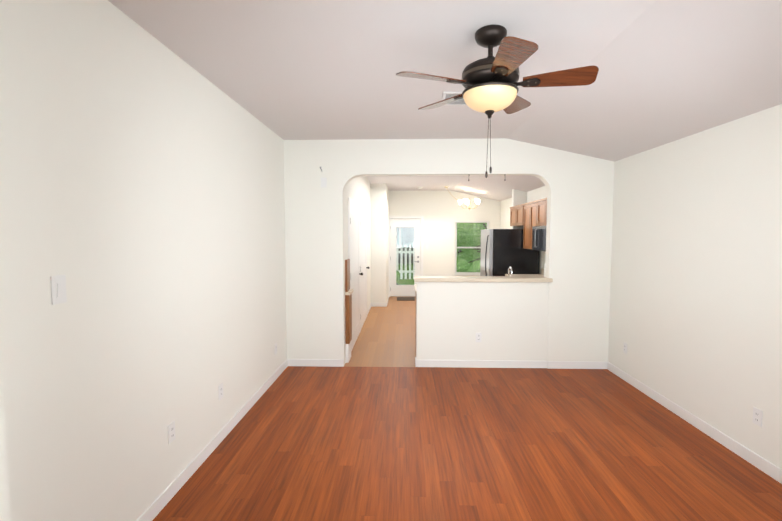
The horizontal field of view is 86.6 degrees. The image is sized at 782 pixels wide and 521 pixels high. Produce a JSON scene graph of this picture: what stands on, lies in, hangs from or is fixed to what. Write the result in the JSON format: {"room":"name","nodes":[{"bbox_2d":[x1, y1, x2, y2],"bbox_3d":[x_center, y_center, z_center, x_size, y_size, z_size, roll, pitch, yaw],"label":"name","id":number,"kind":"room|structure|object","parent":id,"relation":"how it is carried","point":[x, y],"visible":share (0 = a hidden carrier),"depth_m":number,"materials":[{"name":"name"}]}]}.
{"room":"empty living room","nodes":[
{"label":"empty living room","id":0,"kind":"room"},
{"bbox_2d":[0,349,10,520],"bbox_3d":[-1.240,0.221,0.346,0.350,2.740,1.530,0,4,2],"label":"wall","id":1,"kind":"structure","parent":0,"point":[4,503],"depth_m":1.12,"materials":[{"name":"white paint"}]},
{"bbox_2d":[0,0,286,520],"bbox_3d":[-1.350,-0.181,5.146,0.150,2.950,11.450,0,4,2],"label":"wall","id":2,"kind":"structure","parent":0,"point":[142,201],"depth_m":2.09,"materials":[{"name":"white paint"}]},
{"bbox_2d":[50,275,66,304],"bbox_3d":[-1.368,0.120,1.712,0.013,0.116,0.070,0,4,2],"label":"light switch","id":3,"kind":"object","parent":2,"relation":"attached to","point":[58,289],"visible":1,"depth_m":1.70,"materials":[{"name":"white plastic"}]},
{"bbox_2d":[168,421,175,443],"bbox_3d":[-1.347,1.057,2.551,0.008,0.114,0.070,0,4,2],"label":"outlet","id":4,"kind":"object","parent":2,"relation":"attached to","point":[171,432],"visible":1,"depth_m":2.54,"materials":[{"name":"white plastic"}]},
{"bbox_2d":[136,359,287,520],"bbox_3d":[-1.330,1.375,3.152,0.012,0.090,3.920,0,4,2],"label":"baseboard","id":5,"kind":"structure","parent":2,"relation":"attached to","point":[173,488],"depth_m":2.93,"materials":[{"name":"white wood"}]},
{"bbox_2d":[218,383,222,400],"bbox_3d":[-1.327,1.024,3.240,0.008,0.114,0.070,0,4,2],"label":"outlet","id":6,"kind":"object","parent":2,"relation":"attached to","point":[220,388],"visible":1,"depth_m":3.23,"materials":[{"name":"white plastic"}]},
{"bbox_2d":[344,176,370,355],"bbox_3d":[-0.569,-0.352,7.909,0.150,2.950,5.570,0,4,2],"label":"wall","id":7,"kind":"structure","parent":0,"point":[357,189],"depth_m":7.38,"materials":[{"name":"white paint"}]},
{"bbox_2d":[345,259,352,362],"bbox_3d":[-0.534,0.634,5.333,0.068,1.300,0.290,0,4,2],"label":"niche","id":8,"kind":"object","parent":7,"relation":"attached to","point":[348,310],"visible":0.96,"depth_m":5.22,"materials":[{"name":"brown wood"}]},
{"bbox_2d":[348,198,368,350],"bbox_3d":[-0.487,0.142,6.804,0.076,2.100,2.610,0,4,2],"label":"closet doors","id":9,"kind":"structure","parent":7,"relation":"in","point":[357,234],"depth_m":6.49,"materials":[{"name":"white wood"}]},
{"bbox_2d":[370,184,388,302],"bbox_3d":[-0.259,-0.479,9.962,0.350,2.950,1.440,0,4,2],"label":"wall","id":10,"kind":"structure","parent":0,"point":[379,198],"depth_m":9.26,"materials":[{"name":"white paint"}]},
{"bbox_2d":[372,303,383,305],"bbox_3d":[-0.285,0.993,9.326,0.300,0.090,0.012,0,4,2],"label":"baseboard","id":11,"kind":"structure","parent":10,"relation":"attached to","point":[373,304],"depth_m":9.32,"materials":[{"name":"white wood"}]},
{"bbox_2d":[389,190,499,275],"bbox_3d":[0.834,-0.526,10.724,4.190,2.950,0.150,0,4,2],"label":"wall","id":12,"kind":"structure","parent":0,"point":[441,211],"depth_m":10.60,"materials":[{"name":"white paint"}]},
{"bbox_2d":[390,219,420,295],"bbox_3d":[0.373,-0.070,10.737,0.784,2.014,0.094,0,4,2],"label":"back door","id":13,"kind":"structure","parent":12,"relation":"in","point":[402,290],"depth_m":10.74,"materials":[{"name":"white wood"}]},
{"bbox_2d":[389,216,423,296],"bbox_3d":[0.374,-0.100,10.755,0.920,2.095,0.164,0,4,2],"label":"door frame","id":14,"kind":"structure","parent":12,"relation":"attached to","point":[411,217],"depth_m":10.64,"materials":[{"name":"white wood"}]},
{"bbox_2d":[454,221,488,274],"bbox_3d":[2.077,-0.322,10.660,0.920,1.386,0.130,0,4,2],"label":"kitchen window","id":15,"kind":"structure","parent":12,"relation":"in","point":[456,245],"depth_m":10.68,"materials":[{"name":"white"}]},
{"bbox_2d":[455,221,488,273],"bbox_3d":[2.077,-0.334,10.644,0.840,1.359,0.032,0,4,2],"label":"window blinds","id":16,"kind":"object","parent":15,"relation":"attached to","point":[470,234],"visible":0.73,"depth_m":10.62,"materials":[{"name":"white plastic"}]},
{"bbox_2d":[108,0,781,200],"bbox_3d":[0.669,-1.346,5.015,4.190,0.428,11.450,0,4,2],"label":"ceiling","id":17,"kind":"structure","parent":0,"point":[669,71],"depth_m":2.64,"materials":[{"name":"white paint"}]},
{"bbox_2d":[441,92,466,105],"bbox_3d":[0.648,-1.335,3.427,0.460,0.014,0.320,0,4,2],"label":"ceiling vent","id":18,"kind":"object","parent":17,"relation":"in","point":[458,102],"visible":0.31,"depth_m":3.43,"materials":[{"name":"white"}]},
{"bbox_2d":[445,186,479,209],"bbox_3d":[1.679,-1.454,9.733,0.853,0.555,0.514,0,4,2],"label":"chandelier","id":19,"kind":"object","parent":17,"relation":"hanging from","point":[468,203],"visible":1,"depth_m":9.70,"materials":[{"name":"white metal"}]},
{"bbox_2d":[396,25,598,177],"bbox_3d":[0.561,-0.869,2.305,1.067,0.805,1.035,0,4,2],"label":"ceiling fan","id":20,"kind":"object","parent":17,"relation":"hanging from","point":[490,83],"visible":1,"depth_m":2.23,"materials":[{"name":"brown wood"}]},
{"bbox_2d":[284,138,613,364],"bbox_3d":[0.668,-0.069,5.034,3.890,2.740,0.130,0,4,2],"label":"wall","id":21,"kind":"structure","parent":0,"point":[580,189],"depth_m":4.97,"materials":[{"name":"white paint"}]},
{"bbox_2d":[288,359,343,366],"bbox_3d":[-0.914,1.255,5.091,0.670,0.090,0.012,0,4,2],"label":"baseboard","id":22,"kind":"structure","parent":21,"relation":"attached to","point":[291,362],"depth_m":5.08,"materials":[{"name":"white wood"}]},
{"bbox_2d":[321,178,326,186],"bbox_3d":[-0.804,-0.930,4.954,0.070,0.116,0.006,0,4,2],"label":"electrical outlet plate","id":23,"kind":"object","parent":21,"relation":"attached to","point":[323,182],"visible":1,"depth_m":4.95,"materials":[{"name":"white plastic"}]},
{"bbox_2d":[476,333,481,341],"bbox_3d":[1.061,0.934,5.026,0.070,0.114,0.008,0,4,2],"label":"outlet","id":24,"kind":"object","parent":21,"relation":"attached to","point":[478,337],"visible":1,"depth_m":5.02,"materials":[{"name":"white plastic"}]},
{"bbox_2d":[414,276,552,281],"bbox_3d":[1.101,0.226,5.067,1.635,0.045,0.275,0,4,2],"label":"countertop","id":25,"kind":"structure","parent":21,"relation":"on","point":[480,279],"depth_m":4.94,"materials":[{"name":"stone"}]},
{"bbox_2d":[415,358,607,368],"bbox_3d":[1.445,1.258,5.042,2.292,0.090,0.052,0,4,2],"label":"baseboard","id":26,"kind":"structure","parent":21,"relation":"attached to","point":[418,363],"depth_m":5.03,"materials":[{"name":"white wood"}]},
{"bbox_2d":[152,296,781,520],"bbox_3d":[0.669,1.345,5.181,4.190,0.100,11.450,0,4,2],"label":"floor","id":27,"kind":"structure","parent":0,"point":[307,443],"depth_m":3.06,"materials":[{"name":"brown wood"}]},
{"bbox_2d":[397,297,414,300],"bbox_3d":[0.372,0.964,10.424,0.450,0.012,0.500,0,4,2],"label":"door mat","id":28,"kind":"object","parent":27,"relation":"on","point":[405,298],"visible":1,"depth_m":10.37,"materials":[{"name":"brown"}]},
{"bbox_2d":[480,229,538,275],"bbox_3d":[2.190,0.268,7.892,0.951,1.715,0.880,0,4,2],"label":"fridge","id":29,"kind":"object","parent":27,"relation":"on","point":[503,251],"visible":0.5,"depth_m":7.43,"materials":[{"name":"black metal"}]},
{"bbox_2d":[505,268,543,276],"bbox_3d":[2.324,0.715,6.297,0.641,1.020,2.250,0,4,2],"label":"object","id":30,"kind":"structure","parent":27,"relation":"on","point":[542,272],"depth_m":7.29,"materials":[{"name":"beige laminate"}]},
{"bbox_3d":[1.105,0.816,5.483,1.582,0.918,0.677,0,4,2],"label":"base cabinet","id":31,"kind":"object","parent":27,"relation":"on","visible":0},
{"bbox_2d":[508,267,512,275],"bbox_3d":[1.561,0.223,5.321,0.116,0.289,0.188,0,4,2],"label":"faucet","id":32,"kind":"object","parent":31,"relation":"on","point":[509,271],"visible":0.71,"depth_m":5.31,"materials":[{"name":"silver metal"}]},
{"bbox_2d":[511,189,526,228],"bbox_3d":[2.576,-0.381,8.381,0.270,2.950,0.120,0,4,2],"label":"wall","id":33,"kind":"structure","parent":0,"point":[519,197],"depth_m":8.27,"materials":[{"name":"white paint"}]},
{"bbox_2d":[500,104,781,468],"bbox_3d":[2.688,-0.174,5.028,0.150,2.950,11.450,0,4,2],"label":"wall","id":34,"kind":"structure","parent":0,"point":[695,319],"depth_m":3.36,"materials":[{"name":"white paint"}]},
{"bbox_2d":[510,206,513,225],"bbox_3d":[2.530,-0.854,8.004,0.335,0.380,0.498,0,4,2],"label":"upper cabinet","id":35,"kind":"object","parent":34,"relation":"attached to","point":[511,208],"depth_m":8.12,"materials":[{"name":"brown wood"}]},
{"bbox_2d":[514,204,521,225],"bbox_3d":[2.519,-0.830,7.623,0.335,0.380,0.498,0,4,2],"label":"upper cabinet","id":36,"kind":"object","parent":34,"relation":"attached to","point":[517,209],"depth_m":7.70,"materials":[{"name":"brown wood"}]},
{"bbox_2d":[522,203,525,248],"bbox_3d":[2.504,-0.594,7.124,0.335,0.790,0.426,0,4,2],"label":"upper cabinet","id":37,"kind":"object","parent":34,"relation":"attached to","point":[523,205],"depth_m":7.29,"materials":[{"name":"brown wood"}]},
{"bbox_2d":[526,200,537,248],"bbox_3d":[2.495,-0.575,6.816,0.335,0.790,0.425,0,4,2],"label":"upper cabinet","id":38,"kind":"object","parent":34,"relation":"attached to","point":[528,216],"depth_m":6.98,"materials":[{"name":"brown wood"}]},
{"bbox_2d":[534,199,541,225],"bbox_3d":[2.482,-0.735,6.369,0.335,0.415,0.438,0,4,2],"label":"upper cabinet","id":39,"kind":"object","parent":34,"relation":"attached to","point":[537,209],"depth_m":6.53,"materials":[{"name":"brown wood"}]},
{"bbox_2d":[532,226,545,250],"bbox_3d":[2.425,-0.331,6.234,0.439,0.370,0.754,0,4,2],"label":"microwave","id":40,"kind":"object","parent":39,"relation":"attached to","point":[538,238],"visible":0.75,"depth_m":6.25,"materials":[{"name":"black"}]},
{"bbox_2d":[542,198,546,225],"bbox_3d":[2.473,-0.715,6.047,0.335,0.415,0.438,0,4,2],"label":"upper cabinet","id":41,"kind":"object","parent":34,"relation":"attached to","point":[544,201],"depth_m":6.25,"materials":[{"name":"brown wood"}]},
{"bbox_2d":[623,342,626,353],"bbox_3d":[2.594,0.970,4.596,0.008,0.114,0.070,0,4,2],"label":"outlet","id":42,"kind":"object","parent":34,"relation":"attached to","point":[624,347],"visible":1,"depth_m":4.58,"materials":[{"name":"white plastic"}]},
{"bbox_2d":[608,362,781,483],"bbox_3d":[2.524,1.430,2.276,0.012,0.090,5.450,0,4,2],"label":"baseboard","id":43,"kind":"structure","parent":34,"relation":"attached to","point":[767,467],"depth_m":3.34,"materials":[{"name":"white wood"}]},
{"bbox_2d":[752,407,762,426],"bbox_3d":[2.543,1.086,2.880,0.008,0.114,0.070,0,4,2],"label":"outlet","id":44,"kind":"object","parent":34,"relation":"attached to","point":[757,416],"visible":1,"depth_m":2.88,"materials":[{"name":"white plastic"}]},
{"label":"outside","id":45,"kind":"structure","parent":0,"visible":0},
{"bbox_2d":[398,264,413,284],"bbox_3d":[1.754,-0.706,40.405,64.000,0.240,59.150,0,4,2],"label":"ground","id":46,"kind":"structure","parent":45,"point":[404,280],"depth_m":15.91,"materials":[{"name":"green plant"}]},
{"bbox_2d":[396,242,414,278],"bbox_3d":[-1.017,0.001,15.727,5.900,1.400,0.160,0,4,2],"label":"fence","id":47,"kind":"object","parent":46,"relation":"on","point":[401,270],"depth_m":15.60,"materials":[{"name":"white wood"}]},
{"bbox_2d":[396,227,480,263],"bbox_3d":[1.406,-2.713,28.328,19.000,5.260,10.020,0,4,2],"label":"house","id":48,"kind":"structure","parent":46,"relation":"on","point":[407,239],"depth_m":23.93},
{"bbox_2d":[457,223,486,271],"bbox_3d":[2.472,-1.168,13.133,3.376,4.098,2.333,0,4,2],"label":"tree","id":49,"kind":"object","parent":46,"relation":"on","point":[469,257],"depth_m":12.35,"materials":[{"name":"green plant"}]}
]}

